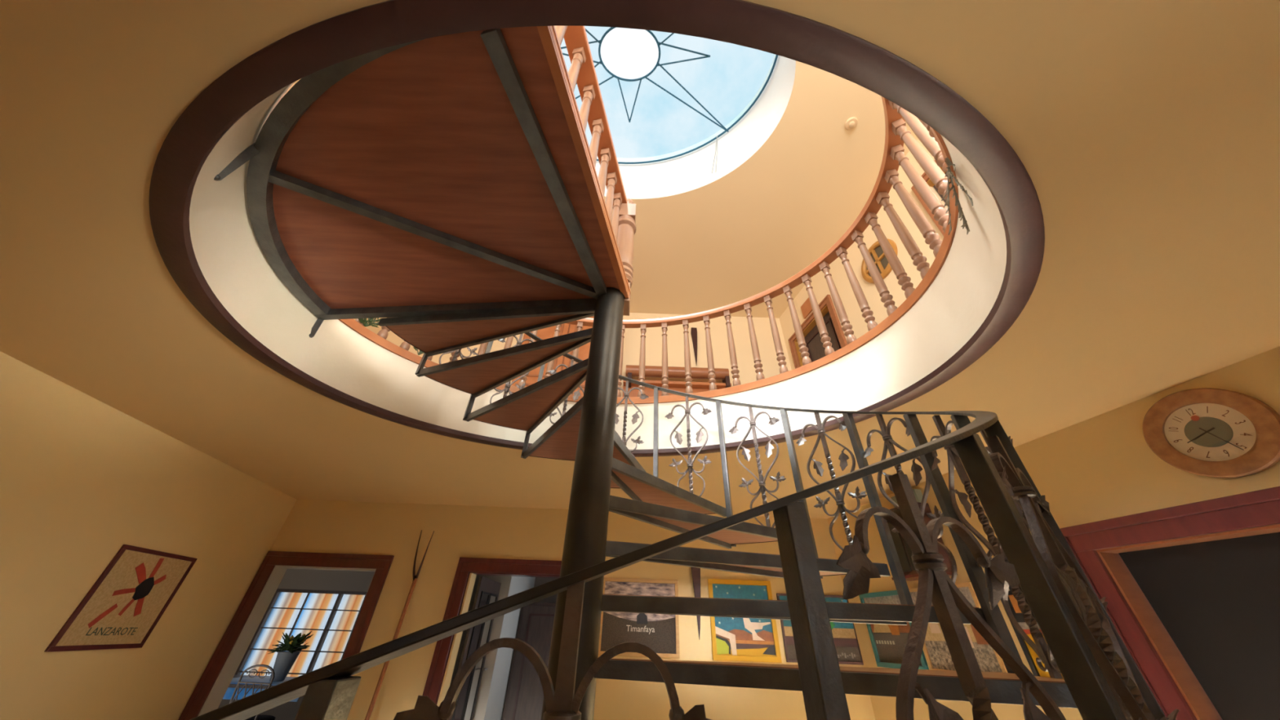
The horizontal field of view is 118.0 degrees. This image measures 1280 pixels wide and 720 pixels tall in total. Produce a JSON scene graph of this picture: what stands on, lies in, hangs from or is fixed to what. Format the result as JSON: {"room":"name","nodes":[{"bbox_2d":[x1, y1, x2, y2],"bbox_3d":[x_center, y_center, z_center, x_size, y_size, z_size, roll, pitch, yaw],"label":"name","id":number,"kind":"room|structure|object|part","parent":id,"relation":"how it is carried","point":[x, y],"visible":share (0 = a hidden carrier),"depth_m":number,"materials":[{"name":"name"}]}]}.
{"room":"stairwell","nodes":[
{"label":"stairwell","id":0,"kind":"room"},
{"bbox_2d":[0,83,384,719],"bbox_3d":[-3.657,-0.694,1.939,0.168,5.960,7.424,7,-36,-7],"label":"wall","id":1,"kind":"structure","parent":0,"point":[82,479],"depth_m":2.81,"materials":[{"name":"beige paint"}]},
{"bbox_2d":[44,544,197,652],"bbox_3d":[-4.025,1.889,3.050,0.018,0.658,0.728,7,-36,-7],"label":"framed picture","id":2,"kind":"object","parent":1,"relation":"attached to","point":[123,606],"visible":1,"depth_m":3.00,"materials":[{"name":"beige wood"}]},
{"bbox_2d":[217,568,374,719],"bbox_3d":[-4.789,4.578,6.224,4.320,2.264,0.168,2,-35,0],"label":"wall","id":3,"kind":"structure","parent":0,"point":[292,579],"depth_m":6.62,"materials":[{"name":"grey paint"}]},
{"bbox_2d":[234,588,367,675],"bbox_3d":[-5.447,4.503,6.213,1.584,1.334,0.070,2,-35,0],"label":"window","id":4,"kind":"structure","parent":3,"relation":"in","point":[335,609],"depth_m":6.30,"materials":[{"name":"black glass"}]},
{"bbox_2d":[249,592,362,677],"bbox_3d":[-5.448,4.555,6.268,1.624,1.414,0.036,2,-35,0],"label":"curtain","id":5,"kind":"object","parent":4,"relation":"hanging from","point":[288,612],"visible":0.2,"depth_m":6.34,"materials":[{"name":"orange fabric"}]},
{"bbox_2d":[449,574,535,719],"bbox_3d":[-2.170,3.789,4.876,0.858,2.144,2.214,2,-35,0],"label":"wall","id":6,"kind":"structure","parent":0,"point":[491,700],"depth_m":4.83,"materials":[{"name":"grey paint"}]},
{"bbox_2d":[533,577,558,603],"bbox_3d":[-1.303,4.489,5.817,2.640,2.144,0.096,2,-35,0],"label":"wall","id":7,"kind":"structure","parent":0,"point":[539,580],"depth_m":6.32,"materials":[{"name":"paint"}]},
{"bbox_2d":[269,312,875,719],"bbox_3d":[-0.950,1.586,5.009,7.012,5.960,0.168,2,-35,0],"label":"wall","id":8,"kind":"structure","parent":0,"point":[329,526],"depth_m":4.43,"materials":[{"name":"beige paint"}]},
{"bbox_2d":[177,551,394,719],"bbox_3d":[-3.547,3.083,3.860,1.418,2.036,0.205,2,-35,0],"label":"door frame","id":9,"kind":"structure","parent":8,"relation":"in","point":[215,679],"depth_m":4.07,"materials":[{"name":"red wood"}]},
{"bbox_2d":[422,557,561,704],"bbox_3d":[-1.273,3.163,3.862,1.620,2.042,0.205,2,-35,0],"label":"door","id":10,"kind":"structure","parent":8,"relation":"in","point":[466,566],"depth_m":4.30,"materials":[{"name":"red wood"}]},
{"bbox_2d":[447,576,501,719],"bbox_3d":[-1.841,3.490,4.220,0.098,1.870,0.740,1,-35,1],"label":"open door","id":11,"kind":"structure","parent":10,"relation":"attached to","point":[487,592],"depth_m":4.31,"materials":[{"name":"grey wood"}]},
{"bbox_3d":[-1.848,3.356,4.316,0.005,1.220,0.540,1,-35,1],"label":"glass panel","id":12,"kind":"part","parent":11,"relation":"part of","materials":[{"name":"clear glass"}]},
{"bbox_2d":[598,577,679,658],"bbox_3d":[-0.008,2.733,4.101,0.842,0.690,0.026,2,-35,0],"label":"framed picture","id":13,"kind":"object","parent":8,"relation":"attached to","point":[660,633],"visible":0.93,"depth_m":4.06,"materials":[{"name":"grey paper"}]},
{"bbox_2d":[622,364,731,397],"bbox_3d":[0.546,0.339,5.679,1.584,0.497,0.235,2,-35,0],"label":"wooden shelf","id":14,"kind":"object","parent":8,"relation":"attached to","point":[722,374],"visible":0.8,"depth_m":5.67,"materials":[{"name":"red wood"}]},
{"bbox_2d":[690,327,697,364],"bbox_3d":[0.889,-0.222,6.214,0.104,0.766,0.030,2,-35,0],"label":"wooden paddle","id":15,"kind":"object","parent":8,"relation":"attached to","point":[693,330],"visible":1,"depth_m":6.27,"materials":[{"name":"brown wood"}]},
{"bbox_2d":[690,567,700,639],"bbox_3d":[0.625,2.575,4.221,0.109,0.808,0.030,2,-35,0],"label":"spike","id":16,"kind":"object","parent":8,"relation":"attached to","point":[695,572],"visible":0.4,"depth_m":4.26,"materials":[{"name":"brown wood"}]},
{"bbox_2d":[707,578,782,662],"bbox_3d":[1.098,2.765,4.105,0.696,0.720,0.028,2,-35,0],"label":"framed picture","id":17,"kind":"object","parent":8,"relation":"attached to","point":[733,639],"visible":0.87,"depth_m":4.04,"materials":[{"name":"paper"}]},
{"bbox_2d":[776,593,863,665],"bbox_3d":[1.897,2.840,4.076,0.792,0.600,0.022,2,-35,0],"label":"framed picture","id":18,"kind":"object","parent":8,"relation":"attached to","point":[844,634],"visible":0.46,"depth_m":4.02,"materials":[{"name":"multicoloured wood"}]},
{"bbox_2d":[189,81,1006,449],"bbox_3d":[-0.212,-0.211,2.185,3.863,0.462,2.847,2,-35,0],"label":"wall","id":19,"kind":"structure","parent":0,"point":[230,258],"depth_m":2.31,"materials":[{"name":"white paint"}]},
{"bbox_2d":[148,0,1044,457],"bbox_3d":[-0.218,-0.036,2.060,3.922,0.040,2.891,2,-35,0],"label":"trim","id":20,"kind":"structure","parent":19,"relation":"attached to","point":[181,157],"depth_m":1.05,"materials":[{"name":"brown wood"}]},
{"bbox_2d":[293,60,918,318],"bbox_3d":[-0.061,-2.968,3.661,7.980,0.072,7.338,2,-35,0],"label":"ceiling","id":21,"kind":"structure","parent":0,"point":[735,237],"depth_m":4.99,"materials":[{"name":"paint"}]},
{"bbox_2d":[844,116,857,129],"bbox_3d":[2.252,-2.510,4.088,0.123,0.042,0.123,2,-35,0],"label":"smoke detector","id":22,"kind":"object","parent":21,"relation":"attached to","point":[852,122],"visible":1,"depth_m":4.08,"materials":[{"name":"beige plastic"}]},
{"bbox_2d":[0,0,1279,518],"bbox_3d":[-0.158,-0.291,1.759,7.980,0.072,7.338,2,-35,0],"label":"ceiling","id":23,"kind":"structure","parent":0,"point":[1145,134],"depth_m":1.40,"materials":[{"name":"paint"}]},
{"bbox_2d":[595,53,795,199],"bbox_3d":[-0.092,-3.058,4.064,3.471,0.684,2.660,2,-35,0],"label":"wall","id":24,"kind":"structure","parent":0,"point":[691,171],"depth_m":4.73,"materials":[{"name":"white paint"}]},
{"bbox_2d":[560,26,777,164],"bbox_3d":[-0.128,-3.269,4.111,3.188,0.023,2.356,2,-35,0],"label":"window","id":25,"kind":"structure","parent":24,"relation":"in","point":[600,41],"depth_m":4.29,"materials":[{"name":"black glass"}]},
{"bbox_2d":[711,136,717,173],"bbox_3d":[0.923,-2.497,4.677,0.042,0.519,0.207,15,-37,-17],"label":"cord","id":26,"kind":"object","parent":25,"relation":"hanging from","point":[717,136],"visible":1,"depth_m":4.65,"materials":[{"name":"grey plastic"}]},
{"bbox_2d":[779,139,1279,719],"bbox_3d":[3.198,-0.429,1.963,0.168,5.960,7.480,9,-36,-9],"label":"wall","id":27,"kind":"structure","parent":0,"point":[1101,467],"depth_m":2.54,"materials":[{"name":"beige paint"}]},
{"bbox_2d":[800,297,812,319],"bbox_3d":[2.531,-0.799,5.794,0.026,0.240,0.269,9,-36,-9],"label":"wooden plaque","id":28,"kind":"object","parent":27,"relation":"attached to","point":[806,308],"visible":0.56,"depth_m":5.80,"materials":[{"name":"orange wood"}]},
{"bbox_2d":[787,294,847,368],"bbox_3d":[2.557,0.311,5.115,0.210,2.244,1.052,9,-36,-9],"label":"door","id":29,"kind":"structure","parent":27,"relation":"in","point":[811,334],"depth_m":5.55,"materials":[{"name":"red wood"}]},
{"bbox_3d":[2.573,0.334,5.103,0.015,1.846,0.608,9,-36,-9],"label":"moulding","id":30,"kind":"part","parent":29,"relation":"part of","materials":[{"name":"brown wood"}]},
{"bbox_2d":[861,238,897,283],"bbox_3d":[2.788,-1.161,4.504,0.045,0.510,0.510,9,-36,-9],"label":"round window","id":31,"kind":"structure","parent":27,"relation":"in","point":[876,251],"depth_m":4.50,"materials":[{"name":"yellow wood"}]},
{"bbox_3d":[2.805,-1.159,4.506,0.008,0.384,0.384,9,-36,-9],"label":"pane","id":32,"kind":"part","parent":31,"relation":"part of","materials":[{"name":"brown"}]},
{"bbox_2d":[858,590,928,670],"bbox_3d":[2.377,2.553,3.648,0.024,0.600,0.600,9,-36,-9],"label":"framed picture","id":33,"kind":"object","parent":27,"relation":"attached to","point":[888,642],"visible":0.64,"depth_m":3.66,"materials":[{"name":"teal paint"}]},
{"bbox_2d":[886,502,957,581],"bbox_3d":[2.453,1.647,3.482,0.186,0.572,0.502,9,-36,-9],"label":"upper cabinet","id":34,"kind":"object","parent":27,"relation":"attached to","point":[904,551],"visible":0.36,"depth_m":3.41,"materials":[{"name":"brown wood"}]},
{"bbox_3d":[2.374,1.626,3.479,0.016,0.498,0.447,9,-36,-9],"label":"door","id":35,"kind":"part","parent":34,"relation":"part of","materials":[{"name":"black paint"}]},
{"bbox_2d":[890,488,923,507],"bbox_3d":[2.515,1.316,3.612,0.070,0.118,0.288,9,-36,-9],"label":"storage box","id":36,"kind":"object","parent":34,"relation":"on","point":[917,493],"visible":0.36,"depth_m":3.51,"materials":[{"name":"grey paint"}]},
{"bbox_3d":[2.445,1.872,3.322,0.186,0.020,0.502,9,-36,-9],"label":"moulding","id":37,"kind":"part","parent":34,"relation":"part of","materials":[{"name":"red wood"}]},
{"bbox_2d":[911,160,948,235],"bbox_3d":[3.125,-1.216,3.030,0.210,2.352,1.168,9,-36,-9],"label":"door","id":38,"kind":"structure","parent":27,"relation":"in","point":[924,175],"depth_m":3.96,"materials":[{"name":"red wood"}]},
{"bbox_2d":[908,582,1007,672],"bbox_3d":[2.519,2.179,3.115,0.024,0.600,0.672,9,-36,-9],"label":"framed picture","id":39,"kind":"object","parent":27,"relation":"attached to","point":[936,651],"visible":0.34,"depth_m":3.05,"materials":[{"name":"brown wood"}]},
{"bbox_2d":[1000,584,1063,679],"bbox_3d":[2.683,1.724,2.528,0.024,0.672,0.480,9,-36,-9],"label":"framed picture","id":40,"kind":"object","parent":27,"relation":"attached to","point":[1030,655],"visible":0.02,"depth_m":2.63,"materials":[{"name":"black paint"}]},
{"bbox_3d":[2.683,1.724,2.528,0.024,0.672,0.480,9,-36,-9],"label":"frame","id":41,"kind":"part","parent":40,"relation":"part of","materials":[{"name":"black paint"}]},
{"bbox_2d":[1059,486,1279,719],"bbox_3d":[3.047,1.355,1.093,0.215,2.038,2.208,9,-36,-9],"label":"door","id":42,"kind":"structure","parent":27,"relation":"in","point":[1192,591],"depth_m":2.00,"materials":[{"name":"red wood"}]},
{"bbox_2d":[1142,387,1279,478],"bbox_3d":[2.965,0.376,2.009,0.034,0.461,0.461,9,-36,-9],"label":"wall clock","id":43,"kind":"object","parent":27,"relation":"attached to","point":[1207,432],"visible":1,"depth_m":1.98,"materials":[{"name":"brown wood"}]},
{"bbox_3d":[-1.962,2.781,1.509,12.120,0.100,11.040,2,-35,0],"label":"floor","id":44,"kind":"structure","parent":0,"visible":0},
{"bbox_2d":[228,664,275,719],"bbox_3d":[-4.411,4.075,4.377,0.422,0.972,0.431,-1,-36,5],"label":"chair","id":45,"kind":"object","parent":44,"relation":"on","point":[257,717],"visible":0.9,"depth_m":4.40,"materials":[{"name":"black paint"}]},
{"bbox_3d":[-4.411,4.097,4.367,0.420,0.040,0.420,2,-35,0],"label":"seat","id":46,"kind":"part","parent":45,"relation":"part of","materials":[{"name":"black paint"}]},
{"bbox_2d":[228,675,304,719],"bbox_3d":[-5.091,4.638,4.996,2.040,0.726,1.008,2,-35,0],"label":"dining table","id":47,"kind":"object","parent":44,"relation":"on","point":[231,686],"visible":0.05,"depth_m":4.79,"materials":[{"name":"brown wood"}]},
{"bbox_2d":[222,675,298,702],"bbox_3d":[-4.902,4.388,5.143,1.320,0.152,0.874,2,-35,0],"label":"tablecloth","id":48,"kind":"object","parent":47,"relation":"on","point":[228,695],"visible":0.25,"depth_m":4.84,"materials":[{"name":"blue fabric"}]},
{"bbox_2d":[268,631,313,681],"bbox_3d":[-4.857,4.047,5.274,0.444,0.553,0.472,20,-39,-23],"label":"potted plant","id":49,"kind":"object","parent":48,"relation":"on","point":[285,660],"visible":0.99,"depth_m":5.21,"materials":[{"name":"green plant"}]},
{"bbox_3d":[-4.833,4.147,5.204,0.260,0.310,0.260,2,-35,0],"label":"pot","id":50,"kind":"part","parent":49,"relation":"part of","materials":[{"name":"grey ceramic"}]},
{"bbox_3d":[-4.785,3.903,5.375,0.174,0.121,0.204,30,-44,-33],"label":"flower","id":51,"kind":"part","parent":49,"relation":"part of","materials":[{"name":"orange plant"}]},
{"bbox_2d":[364,529,434,719],"bbox_3d":[-2.481,2.906,3.795,0.132,2.317,0.290,22,-40,-26],"label":"pitchfork","id":52,"kind":"object","parent":44,"relation":"on","point":[415,577],"visible":1,"depth_m":3.96,"materials":[{"name":"red wood"}]},
{"bbox_2d":[502,602,555,719],"bbox_3d":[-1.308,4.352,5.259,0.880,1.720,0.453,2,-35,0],"label":"door","id":53,"kind":"structure","parent":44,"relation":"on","point":[524,698],"depth_m":5.17,"materials":[{"name":"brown wood"}]},
{"bbox_3d":[-1.340,4.121,5.177,0.520,1.160,0.012,2,-35,0],"label":"moulding","id":54,"kind":"part","parent":53,"relation":"part of","materials":[{"name":"brown wood"}]},
{"bbox_2d":[190,25,1180,719],"bbox_3d":[-0.387,0.415,1.602,3.417,3.955,2.490,2,-35,0],"label":"spiral staircase","id":55,"kind":"structure","parent":44,"relation":"on","point":[447,186],"depth_m":1.52,"materials":[{"name":"metal"}]},
{"bbox_3d":[-0.363,0.768,0.156,0.032,0.989,0.042,-1,-36,5],"label":"railing post","id":56,"kind":"part","parent":55,"relation":"part of","materials":[{"name":"paint"}]},
{"bbox_3d":[-1.484,-0.319,2.886,0.034,1.020,0.024,-20,-41,28],"label":"railing post","id":57,"kind":"part","parent":55,"relation":"part of","materials":[{"name":"metal"}]},
{"bbox_3d":[-1.218,0.009,3.009,0.032,1.014,0.042,23,-41,-27],"label":"railing post","id":58,"kind":"part","parent":55,"relation":"part of","materials":[{"name":"metal"}]},
{"bbox_3d":[-0.825,0.285,3.056,0.032,1.014,0.042,12,-37,-14],"label":"railing post","id":59,"kind":"part","parent":55,"relation":"part of","materials":[{"name":"metal"}]},
{"bbox_3d":[-0.179,0.086,1.974,2.988,2.994,2.234,2,-35,0],"label":"handrail","id":60,"kind":"part","parent":55,"relation":"part of","materials":[{"name":"metal"}]},
{"bbox_2d":[555,25,635,315],"bbox_3d":[-0.286,-1.164,2.115,0.187,1.121,1.553,-7,-36,12],"label":"balustrade","id":61,"kind":"object","parent":55,"relation":"on","point":[582,72],"visible":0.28,"depth_m":2.38,"materials":[{"name":"brown wood"}]},
{"bbox_3d":[-0.291,-1.585,2.332,0.120,0.054,1.413,-5,-36,10],"label":"handrail","id":62,"kind":"part","parent":61,"relation":"part of","materials":[{"name":"orange wood"}]},
{"bbox_3d":[-0.114,-0.772,2.657,0.159,1.121,0.159,2,-35,0],"label":"newel post","id":63,"kind":"part","parent":61,"relation":"part of","materials":[{"name":"brown wood"}]},
{"bbox_3d":[0.119,0.649,2.877,0.032,1.014,0.042,-5,-36,9],"label":"railing post","id":64,"kind":"part","parent":55,"relation":"part of","materials":[{"name":"metal"}]},
{"bbox_3d":[0.582,0.729,2.638,0.032,1.007,0.042,-14,-38,21],"label":"railing post","id":65,"kind":"part","parent":55,"relation":"part of","materials":[{"name":"metal"}]},
{"bbox_3d":[0.956,0.745,2.315,0.032,1.000,0.042,-27,-45,35],"label":"railing post","id":66,"kind":"part","parent":55,"relation":"part of","materials":[{"name":"metal"}]},
{"bbox_3d":[0.211,0.637,0.292,0.032,1.021,0.042,8,-36,-9],"label":"railing post","id":67,"kind":"part","parent":55,"relation":"part of","materials":[{"name":"metal"}]},
{"bbox_3d":[1.189,0.718,1.944,0.042,1.000,0.032,17,-38,-20],"label":"railing post","id":68,"kind":"part","parent":55,"relation":"part of","materials":[{"name":"metal"}]},
{"bbox_3d":[1.210,0.625,1.186,0.042,1.020,0.032,-11,-38,18],"label":"railing post","id":69,"kind":"part","parent":55,"relation":"part of","materials":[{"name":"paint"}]},
{"bbox_3d":[1.272,0.667,1.548,0.042,1.001,0.032,2,-35,0],"label":"railing post","id":70,"kind":"part","parent":55,"relation":"part of","materials":[{"name":"metal"}]},
{"bbox_3d":[0.697,0.592,0.543,0.032,1.043,0.042,19,-39,-23],"label":"railing post","id":71,"kind":"part","parent":55,"relation":"part of","materials":[{"name":"metal"}]},
{"bbox_3d":[1.016,0.593,0.843,0.042,1.034,0.032,-27,-44,34],"label":"railing post","id":72,"kind":"part","parent":55,"relation":"part of","materials":[{"name":"metal"}]},
{"bbox_3d":[-0.147,-0.602,1.980,7.980,0.060,7.338,2,-35,0],"label":"floor","id":73,"kind":"structure","parent":0,"visible":0},
{"bbox_2d":[511,315,594,395],"bbox_3d":[-1.116,0.321,5.529,1.344,2.490,0.397,2,-35,0],"label":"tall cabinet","id":74,"kind":"object","parent":73,"relation":"on","point":[548,332],"visible":0.02,"depth_m":5.62,"materials":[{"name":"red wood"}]},
{"bbox_3d":[-1.445,0.225,5.402,0.640,2.360,0.022,2,-35,0],"label":"door","id":75,"kind":"part","parent":74,"relation":"part of","materials":[{"name":"orange wood"}]},
{"bbox_3d":[-1.445,0.219,5.386,0.480,2.170,0.012,2,-35,0],"label":"moulding","id":76,"kind":"part","parent":74,"relation":"part of","materials":[{"name":"red wood"}]},
{"bbox_3d":[-0.785,0.243,5.386,0.480,2.170,0.012,2,-35,0],"label":"moulding","id":77,"kind":"part","parent":74,"relation":"part of","materials":[{"name":"red wood"}]},
{"bbox_3d":[-0.785,0.249,5.402,0.640,2.360,0.022,2,-35,0],"label":"door","id":78,"kind":"part","parent":74,"relation":"part of","materials":[{"name":"orange wood"}]},
{"bbox_2d":[337,96,959,404],"bbox_3d":[0.003,-0.689,2.770,3.498,1.002,2.807,-28,-45,35],"label":"balustrade","id":79,"kind":"object","parent":73,"relation":"on","point":[895,117],"visible":0.62,"depth_m":2.83,"materials":[{"name":"orange wood"}]},
{"bbox_2d":[357,317,381,327],"bbox_3d":[-1.963,-0.320,2.795,0.060,0.158,0.234,-8,-37,14],"label":"trailing plant","id":80,"kind":"object","parent":79,"relation":"on","point":[369,321],"visible":0.43,"depth_m":2.80,"materials":[{"name":"green plant"}]},
{"bbox_2d":[413,346,423,355],"bbox_3d":[-1.737,-0.127,3.093,0.244,0.199,0.049,28,-43,-32],"label":"trailing plant","id":81,"kind":"object","parent":79,"relation":"on","point":[420,353],"visible":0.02,"depth_m":3.05,"materials":[{"name":"green plant"}]},
{"bbox_3d":[-1.738,-0.112,3.092,0.196,0.174,0.036,28,-43,-31],"label":"stem","id":82,"kind":"part","parent":81,"relation":"part of","materials":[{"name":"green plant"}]},
{"bbox_3d":[0.016,-1.071,3.041,3.498,0.065,2.807,-28,-45,35],"label":"handrail","id":83,"kind":"part","parent":79,"relation":"part of","materials":[{"name":"orange wood"}]},
{"bbox_2d":[941,157,973,235],"bbox_3d":[1.301,-0.699,1.603,0.094,0.306,0.367,-16,-39,24],"label":"sprig","id":84,"kind":"object","parent":79,"relation":"hanging from","point":[950,175],"visible":1,"depth_m":1.64,"materials":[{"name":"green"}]},
{"bbox_3d":[1.300,-0.711,1.596,0.085,0.294,0.330,-15,-39,23],"label":"stem","id":85,"kind":"part","parent":84,"relation":"part of","materials":[{"name":"brown"}]}
]}

